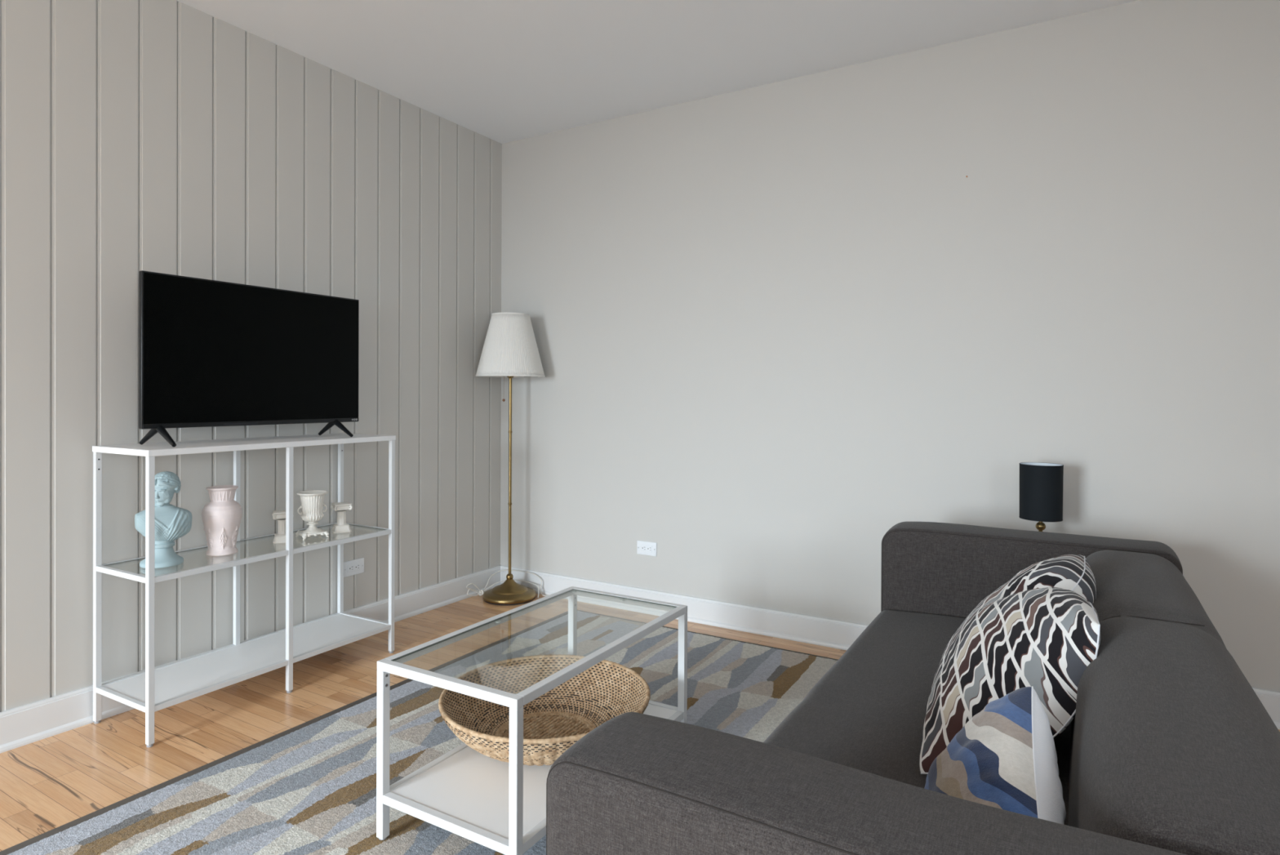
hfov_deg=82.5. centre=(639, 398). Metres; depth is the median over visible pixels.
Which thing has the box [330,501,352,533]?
candle holder
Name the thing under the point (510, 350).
floor lamp
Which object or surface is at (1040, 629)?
throw pillow
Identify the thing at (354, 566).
wall outlet
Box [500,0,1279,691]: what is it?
wall
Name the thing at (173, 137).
wall
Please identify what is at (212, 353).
television
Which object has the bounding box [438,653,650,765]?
woven basket
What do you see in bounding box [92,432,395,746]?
shelf unit
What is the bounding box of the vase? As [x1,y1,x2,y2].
[201,484,242,555]
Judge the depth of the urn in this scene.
2.92 m
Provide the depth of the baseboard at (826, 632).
3.46 m
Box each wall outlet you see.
[343,557,364,577]
[636,540,656,555]
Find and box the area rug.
[0,609,838,854]
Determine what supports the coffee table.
on the area rug
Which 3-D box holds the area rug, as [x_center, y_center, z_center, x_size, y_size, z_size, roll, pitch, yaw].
[-0.411,1.091,2.107,1.548,0.013,2.866,0,0,31]
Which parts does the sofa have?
armrest, seat, armrest, backrest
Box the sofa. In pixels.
[546,521,1279,854]
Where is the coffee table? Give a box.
[376,586,687,854]
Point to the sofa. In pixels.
(1168, 747)
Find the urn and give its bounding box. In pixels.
[295,489,329,540]
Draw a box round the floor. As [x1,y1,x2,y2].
[0,593,1279,850]
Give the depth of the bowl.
2.91 m
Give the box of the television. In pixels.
[138,270,359,446]
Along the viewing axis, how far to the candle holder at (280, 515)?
2.84 m
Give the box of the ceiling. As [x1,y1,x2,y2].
[176,0,1139,143]
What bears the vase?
on the shelf unit at (151, 690)
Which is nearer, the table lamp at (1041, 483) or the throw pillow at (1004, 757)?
the throw pillow at (1004, 757)
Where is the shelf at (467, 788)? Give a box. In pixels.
[390,703,677,839]
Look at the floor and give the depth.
2.46 m
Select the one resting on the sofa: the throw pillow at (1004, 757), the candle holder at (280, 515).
the throw pillow at (1004, 757)
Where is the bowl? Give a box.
[296,489,328,526]
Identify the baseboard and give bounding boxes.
[0,564,501,752]
[500,564,1279,728]
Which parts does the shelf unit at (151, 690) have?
leg, rail, rail, leg, long rail, long rail, long rail, long rail, leg, glass shelf, long rail, long rail, leg, leg, long rail, long rail, rail, rail, leg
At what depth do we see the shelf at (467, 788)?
1.81 m
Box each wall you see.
[0,0,502,711]
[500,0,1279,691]
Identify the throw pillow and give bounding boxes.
[920,554,1100,773]
[924,685,1066,824]
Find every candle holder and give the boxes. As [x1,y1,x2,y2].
[272,509,293,543]
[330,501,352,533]
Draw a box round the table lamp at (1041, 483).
[1018,462,1063,531]
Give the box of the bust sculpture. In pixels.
[134,471,191,568]
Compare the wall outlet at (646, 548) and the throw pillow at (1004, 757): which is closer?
the throw pillow at (1004, 757)
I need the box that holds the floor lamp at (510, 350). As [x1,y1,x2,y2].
[466,312,568,604]
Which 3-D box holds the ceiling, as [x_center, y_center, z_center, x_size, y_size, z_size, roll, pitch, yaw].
[-0.467,-1.495,0.176,5.000,0.100,6.900,0,0,31]
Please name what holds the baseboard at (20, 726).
attached to the wall at (173, 137)
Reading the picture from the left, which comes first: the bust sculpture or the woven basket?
the bust sculpture

